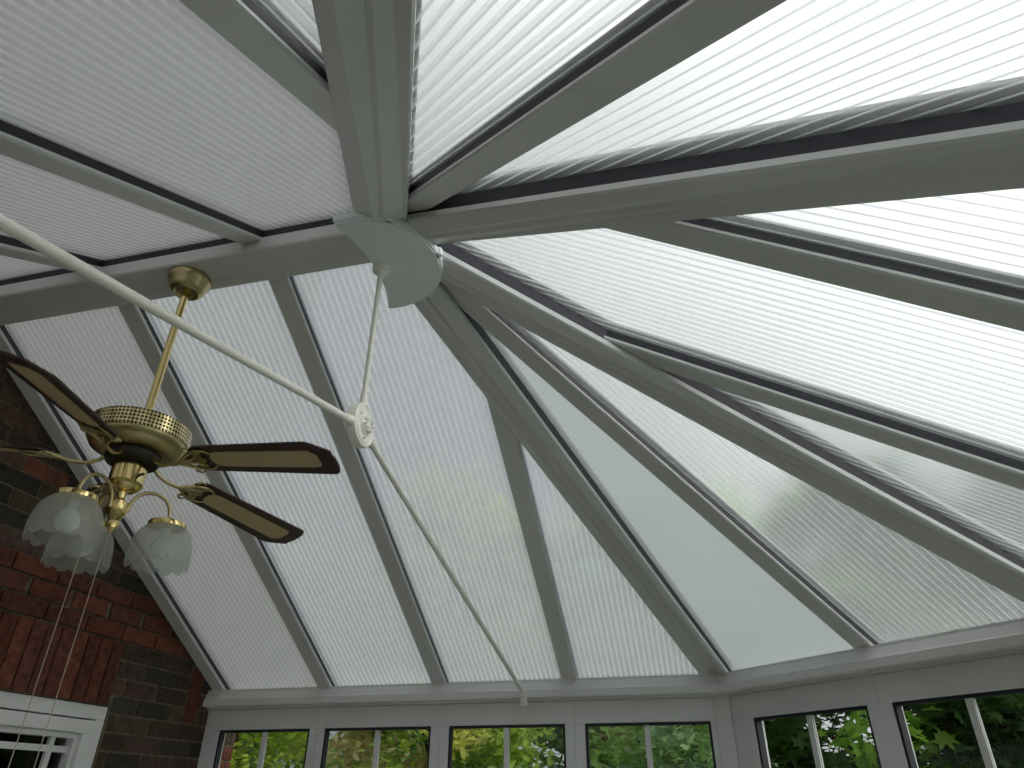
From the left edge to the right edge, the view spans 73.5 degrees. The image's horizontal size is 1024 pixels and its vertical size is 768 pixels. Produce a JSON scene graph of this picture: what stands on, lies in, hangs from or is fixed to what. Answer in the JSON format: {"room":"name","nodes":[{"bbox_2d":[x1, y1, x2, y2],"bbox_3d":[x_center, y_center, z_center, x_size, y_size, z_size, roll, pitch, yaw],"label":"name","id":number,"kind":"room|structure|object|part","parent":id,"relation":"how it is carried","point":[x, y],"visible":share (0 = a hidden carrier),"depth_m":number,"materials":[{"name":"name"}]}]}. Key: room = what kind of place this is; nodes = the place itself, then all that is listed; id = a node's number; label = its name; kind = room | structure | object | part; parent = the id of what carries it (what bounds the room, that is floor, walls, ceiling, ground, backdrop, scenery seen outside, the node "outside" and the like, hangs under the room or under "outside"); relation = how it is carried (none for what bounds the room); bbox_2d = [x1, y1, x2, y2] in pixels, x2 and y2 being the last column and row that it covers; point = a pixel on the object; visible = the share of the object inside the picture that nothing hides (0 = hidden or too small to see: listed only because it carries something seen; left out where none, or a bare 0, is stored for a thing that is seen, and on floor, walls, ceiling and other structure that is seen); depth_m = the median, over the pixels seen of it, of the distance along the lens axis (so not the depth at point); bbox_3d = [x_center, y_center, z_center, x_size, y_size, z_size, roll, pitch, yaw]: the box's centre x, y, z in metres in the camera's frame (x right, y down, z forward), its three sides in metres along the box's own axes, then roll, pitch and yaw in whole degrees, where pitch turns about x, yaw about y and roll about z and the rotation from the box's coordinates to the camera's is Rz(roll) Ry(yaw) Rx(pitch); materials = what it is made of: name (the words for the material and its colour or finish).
{"room":"sunroom","nodes":[
{"label":"sunroom","id":0,"kind":"room"},
{"bbox_2d":[0,271,323,767],"bbox_3d":[-2.348,-0.506,2.325,0.232,6.450,5.556,-7,-32,12],"label":"wall","id":1,"kind":"structure","parent":0,"point":[126,657],"depth_m":3.04,"materials":[{"name":"brick"}]},
{"bbox_2d":[0,691,107,767],"bbox_3d":[-2.078,1.425,2.153,0.098,0.923,1.749,-7,-32,12],"label":"window","id":2,"kind":"structure","parent":1,"relation":"in","point":[79,726],"depth_m":2.85,"materials":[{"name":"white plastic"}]},
{"bbox_3d":[-2.071,1.424,2.151,0.083,0.799,1.625,-7,-32,12],"label":"sash","id":3,"kind":"part","parent":2,"relation":"part of","materials":[{"name":"white plastic"}]},
{"bbox_2d":[203,674,719,709],"bbox_3d":[-0.321,1.574,3.481,2.742,0.093,0.143,-7,-32,12],"label":"eaves beam","id":4,"kind":"structure","parent":1,"relation":"attached to","point":[670,686],"depth_m":3.41,"materials":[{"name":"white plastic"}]},
{"bbox_2d":[0,0,1023,689],"bbox_3d":[-0.281,-0.071,1.971,3.839,1.268,4.264,-7,-32,12],"label":"ceiling","id":5,"kind":"structure","parent":0,"point":[742,280],"depth_m":1.92,"materials":[{"name":"white plastic"}]},
{"bbox_3d":[-2.055,-0.435,1.409,0.651,1.188,2.099,-7,-32,12],"label":"roof panel","id":6,"kind":"part","parent":5,"relation":"part of","materials":[{"name":"white plastic"}]},
{"bbox_3d":[-1.425,-0.514,1.275,0.622,1.188,2.099,-7,-32,12],"label":"roof panel","id":7,"kind":"part","parent":5,"relation":"part of","materials":[{"name":"white plastic"}]},
{"bbox_3d":[-1.539,0.648,3.195,0.651,1.188,2.099,-7,-32,12],"label":"roof panel","id":8,"kind":"part","parent":5,"relation":"part of","materials":[{"name":"white plastic"}]},
{"bbox_2d":[0,266,339,767],"bbox_3d":[-1.077,0.280,1.990,1.208,1.537,1.264,-7,-32,12],"label":"ceiling fan","id":9,"kind":"object","parent":5,"relation":"hanging from","point":[135,441],"visible":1,"depth_m":1.97,"materials":[{"name":"gold metal"}]},
{"bbox_3d":[-1.526,0.168,1.867,0.343,0.002,0.072,8,-17,-23],"label":"cane panel","id":10,"kind":"part","parent":9,"relation":"part of","materials":[{"name":"beige wicker"}]},
{"bbox_3d":[-1.519,0.165,1.871,0.456,0.006,0.138,8,-17,-23],"label":"blade","id":11,"kind":"part","parent":9,"relation":"part of","materials":[{"name":"brown wood"}]},
{"bbox_3d":[-1.084,0.035,1.643,0.072,0.001,0.343,17,-26,2],"label":"cane panel","id":12,"kind":"part","parent":9,"relation":"part of","materials":[{"name":"beige wicker"}]},
{"bbox_3d":[-1.185,0.595,1.802,0.003,0.751,0.003,9,-32,-14],"label":"pull chain","id":13,"kind":"part","parent":9,"relation":"part of","materials":[{"name":"beige"}]},
{"bbox_3d":[-1.084,0.035,1.653,0.138,0.006,0.456,17,-26,2],"label":"blade","id":14,"kind":"part","parent":9,"relation":"part of","materials":[{"name":"brown wood"}]},
{"bbox_3d":[-1.165,0.346,1.805,0.061,0.086,0.061,-8,-32,14],"label":"bulb","id":15,"kind":"part","parent":9,"relation":"part of","materials":[{"name":"white glass"}]},
{"bbox_3d":[-1.131,0.666,1.769,0.003,0.596,0.003,9,-32,-14],"label":"pull chain","id":16,"kind":"part","parent":9,"relation":"part of","materials":[{"name":"beige"}]},
{"bbox_3d":[-1.244,0.457,1.987,0.061,0.086,0.061,-19,-36,29],"label":"bulb","id":17,"kind":"part","parent":9,"relation":"part of","materials":[{"name":"white glass"}]},
{"bbox_3d":[-1.411,0.420,2.292,0.138,0.006,0.456,10,-35,-44],"label":"blade","id":18,"kind":"part","parent":9,"relation":"part of","materials":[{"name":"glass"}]},
{"bbox_3d":[-1.416,0.428,2.295,0.072,0.002,0.343,10,-35,-44],"label":"cane panel","id":19,"kind":"part","parent":9,"relation":"part of","materials":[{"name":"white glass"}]},
{"bbox_3d":[-1.150,0.285,1.905,0.010,0.076,0.124,-8,-32,14],"label":"light arm","id":20,"kind":"part","parent":9,"relation":"part of","materials":[{"name":"gold metal"}]},
{"bbox_3d":[-1.196,0.351,2.014,0.124,0.076,0.010,-19,-36,29],"label":"light arm","id":21,"kind":"part","parent":9,"relation":"part of","materials":[{"name":"gold metal"}]},
{"bbox_3d":[-1.126,0.196,2.053,0.273,0.036,0.273,-7,-32,12],"label":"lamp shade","id":22,"kind":"part","parent":9,"relation":"part of","materials":[{"name":"gold metal"}]},
{"bbox_3d":[-1.061,0.354,2.018,0.124,0.076,0.010,22,-38,-32],"label":"light arm","id":23,"kind":"part","parent":9,"relation":"part of","materials":[{"name":"gold metal"}]},
{"bbox_3d":[-1.017,0.462,1.994,0.061,0.086,0.061,22,-38,-32],"label":"bulb","id":24,"kind":"part","parent":9,"relation":"part of","materials":[{"name":"white glass"}]},
{"bbox_3d":[-0.910,0.448,2.333,0.138,0.006,0.456,-28,-45,15],"label":"blade","id":25,"kind":"part","parent":9,"relation":"part of","materials":[{"name":"brown wood"}]},
{"bbox_3d":[-0.905,0.455,2.337,0.072,0.002,0.343,-28,-45,16],"label":"cane panel","id":26,"kind":"part","parent":9,"relation":"part of","materials":[{"name":"beige wicker"}]},
{"bbox_3d":[-0.708,0.210,1.938,0.456,0.006,0.138,-2,-46,13],"label":"blade","id":27,"kind":"part","parent":9,"relation":"part of","materials":[{"name":"brown wood"}]},
{"bbox_3d":[-0.700,0.212,1.934,0.343,0.002,0.072,-1,-46,14],"label":"cane panel","id":28,"kind":"part","parent":9,"relation":"part of","materials":[{"name":"beige wicker"}]},
{"bbox_3d":[-0.792,-0.593,1.140,0.659,1.188,2.099,-7,-32,12],"label":"roof panel","id":29,"kind":"part","parent":5,"relation":"part of","materials":[{"name":"white plastic"}]},
{"bbox_3d":[-0.909,0.569,3.060,0.622,1.188,2.099,-7,-32,12],"label":"roof panel","id":30,"kind":"part","parent":5,"relation":"part of","materials":[{"name":"white plastic"}]},
{"bbox_3d":[-0.178,-0.684,0.701,0.712,0.894,1.574,-7,-32,12],"label":"roof panel","id":31,"kind":"part","parent":5,"relation":"part of","materials":[{"name":"white plastic"}]},
{"bbox_2d":[333,212,442,307],"bbox_3d":[-0.348,-0.420,2.196,0.268,0.089,0.440,-7,-32,12],"label":"boss cover","id":32,"kind":"object","parent":5,"relation":"attached to","point":[415,262],"visible":0.85,"depth_m":2.14,"materials":[{"name":"white plastic"}]},
{"bbox_2d":[0,213,526,705],"bbox_3d":[-0.417,0.087,1.915,0.060,1.068,4.041,-7,-32,12],"label":"bar","id":33,"kind":"object","parent":32,"relation":"hanging from","point":[358,419],"visible":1,"depth_m":1.63,"materials":[{"name":"white metal"}]},
{"bbox_3d":[-0.674,-0.214,0.902,0.019,0.450,1.934,-7,-32,12],"label":"tie rod","id":34,"kind":"part","parent":33,"relation":"part of","materials":[{"name":"white metal"}]},
{"bbox_3d":[-0.418,-0.157,2.063,0.017,0.474,0.017,-7,-32,12],"label":"hanger rod","id":35,"kind":"part","parent":33,"relation":"part of","materials":[{"name":"white metal"}]},
{"bbox_3d":[-0.168,0.847,2.650,0.019,0.450,1.934,-7,-32,12],"label":"tie rod","id":36,"kind":"part","parent":33,"relation":"part of","materials":[{"name":"white metal"}]},
{"bbox_3d":[-0.275,0.490,2.925,0.659,1.188,2.099,-7,-32,12],"label":"roof panel","id":37,"kind":"part","parent":5,"relation":"part of","materials":[{"name":"white plastic"}]},
{"bbox_3d":[-0.197,-0.661,1.010,0.806,1.172,2.127,18,-35,-26],"label":"roof panel","id":38,"kind":"part","parent":5,"relation":"part of","materials":[{"name":"white plastic"}]},
{"bbox_3d":[0.464,0.663,2.922,0.712,0.894,1.574,-7,-32,12],"label":"roof panel","id":39,"kind":"part","parent":5,"relation":"part of","materials":[{"name":"white plastic"}]},
{"bbox_3d":[0.606,0.305,2.599,0.735,1.172,2.273,-22,-38,32],"label":"roof panel","id":40,"kind":"part","parent":5,"relation":"part of","materials":[{"name":"white plastic"}]},
{"bbox_3d":[0.589,-0.189,1.791,2.032,1.184,0.590,-7,-32,12],"label":"roof panel","id":41,"kind":"part","parent":5,"relation":"part of","materials":[{"name":"white plastic"}]},
{"bbox_3d":[0.455,-0.451,1.350,0.707,1.170,2.120,18,-35,-27],"label":"roof panel","id":42,"kind":"part","parent":5,"relation":"part of","materials":[{"name":"white plastic"}]},
{"bbox_3d":[0.774,0.212,2.443,2.005,1.171,1.506,-7,-32,12],"label":"roof panel","id":43,"kind":"part","parent":5,"relation":"part of","materials":[{"name":"white plastic"}]},
{"bbox_3d":[0.737,-0.398,1.095,1.404,0.823,0.681,-7,-32,12],"label":"roof panel","id":44,"kind":"part","parent":5,"relation":"part of","materials":[{"name":"white plastic"}]},
{"bbox_3d":[1.048,0.254,2.169,1.404,0.823,0.681,-7,-32,12],"label":"roof panel","id":45,"kind":"part","parent":5,"relation":"part of","materials":[{"name":"white plastic"}]},
{"bbox_2d":[715,618,1023,695],"bbox_3d":[1.368,1.072,2.640,0.143,0.093,1.588,17,-35,-26],"label":"beam","id":46,"kind":"structure","parent":5,"relation":"attached to","point":[1004,638],"depth_m":2.53,"materials":[{"name":"white plastic"}]},
{"bbox_3d":[1.459,2.608,1.778,1.247,0.585,1.269,-7,-32,12],"label":"wall","id":47,"kind":"structure","parent":0,"visible":0},
{"bbox_2d":[713,696,739,767],"bbox_3d":[0.964,2.034,2.806,0.075,1.388,0.028,-21,-37,31],"label":"trim","id":48,"kind":"structure","parent":47,"relation":"attached to","point":[724,721],"depth_m":3.08,"materials":[{"name":"white plastic"}]},
{"bbox_2d":[729,675,894,767],"bbox_3d":[1.190,1.885,2.555,0.065,1.385,0.796,17,-35,-26],"label":"window","id":49,"kind":"structure","parent":47,"relation":"in","point":[749,711],"depth_m":2.81,"materials":[{"name":"white plastic"}]},
{"bbox_2d":[872,653,1023,767],"bbox_3d":[1.589,1.534,1.974,0.065,1.385,0.779,17,-35,-26],"label":"window","id":50,"kind":"structure","parent":47,"relation":"in","point":[967,681],"depth_m":2.38,"materials":[{"name":"white plastic"}]},
{"label":"outside","id":51,"kind":"structure","parent":0,"visible":0},
{"bbox_3d":[9.005,4.973,4.658,44.000,0.179,46.000,-7,-32,12],"label":"ground","id":52,"kind":"structure","parent":51,"visible":0},
{"bbox_2d":[230,509,354,767],"bbox_3d":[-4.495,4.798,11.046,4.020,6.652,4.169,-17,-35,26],"label":"tree","id":53,"kind":"object","parent":52,"relation":"on","point":[286,743],"visible":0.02,"depth_m":10.45,"materials":[{"name":"green plant"}]},
{"bbox_2d":[326,470,543,767],"bbox_3d":[-1.971,6.727,16.163,6.566,8.939,5.846,23,-38,-32],"label":"tree","id":54,"kind":"object","parent":52,"relation":"on","point":[347,733],"visible":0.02,"depth_m":14.08,"materials":[{"name":"green plant"}]},
{"bbox_2d":[312,448,581,767],"bbox_3d":[-0.985,4.206,10.412,4.374,7.020,4.554,-7,-32,12],"label":"tree","id":55,"kind":"object","parent":52,"relation":"on","point":[496,735],"visible":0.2,"depth_m":9.97,"materials":[{"name":"green plant"}]},
{"bbox_2d":[492,498,712,767],"bbox_3d":[2.817,6.315,15.466,6.002,8.731,6.221,-14,-34,21],"label":"tree","id":56,"kind":"object","parent":52,"relation":"on","point":[555,741],"visible":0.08,"depth_m":14.78,"materials":[{"name":"green plant"}]},
{"bbox_2d":[562,517,804,767],"bbox_3d":[2.554,4.239,10.199,4.014,6.908,3.990,1,-31,-1],"label":"tree","id":57,"kind":"object","parent":52,"relation":"on","point":[675,744],"visible":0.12,"depth_m":9.64,"materials":[{"name":"green plant"}]},
{"bbox_2d":[713,623,1023,767],"bbox_3d":[3.573,3.081,6.465,3.353,4.895,3.377,-16,-35,25],"label":"maple tree","id":58,"kind":"object","parent":52,"relation":"on","point":[946,728],"visible":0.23,"depth_m":5.55,"materials":[{"name":"green plant"}]},
{"bbox_2d":[847,617,1023,767],"bbox_3d":[8.026,4.351,10.047,6.597,7.515,6.415,15,-34,-23],"label":"tree","id":59,"kind":"object","parent":52,"relation":"on","point":[904,707],"visible":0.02,"depth_m":10.25,"materials":[{"name":"green plant"}]},
{"bbox_3d":[-0.290,3.114,2.628,2.783,0.585,0.189,-7,-32,12],"label":"wall","id":60,"kind":"structure","parent":0,"visible":0},
{"bbox_2d":[197,707,319,767],"bbox_3d":[-1.325,2.345,3.335,0.667,1.385,0.065,-7,-32,12],"label":"window","id":61,"kind":"structure","parent":60,"relation":"in","point":[219,723],"depth_m":3.62,"materials":[{"name":"white plastic"}]},
{"bbox_2d":[312,704,440,767],"bbox_3d":[-0.676,2.264,3.196,0.669,1.385,0.065,-7,-32,12],"label":"window","id":62,"kind":"structure","parent":60,"relation":"in","point":[393,717],"depth_m":3.48,"materials":[{"name":"white plastic"}]},
{"bbox_2d":[438,701,576,767],"bbox_3d":[-0.023,2.183,3.057,0.676,1.385,0.065,-7,-32,12],"label":"window","id":63,"kind":"structure","parent":60,"relation":"in","point":[508,715],"depth_m":3.34,"materials":[{"name":"white plastic"}]},
{"bbox_2d":[574,697,721,767],"bbox_3d":[0.656,2.098,2.912,0.722,1.385,0.065,-7,-32,12],"label":"window","id":64,"kind":"structure","parent":60,"relation":"in","point":[646,713],"depth_m":3.21,"materials":[{"name":"white plastic"}]}
]}

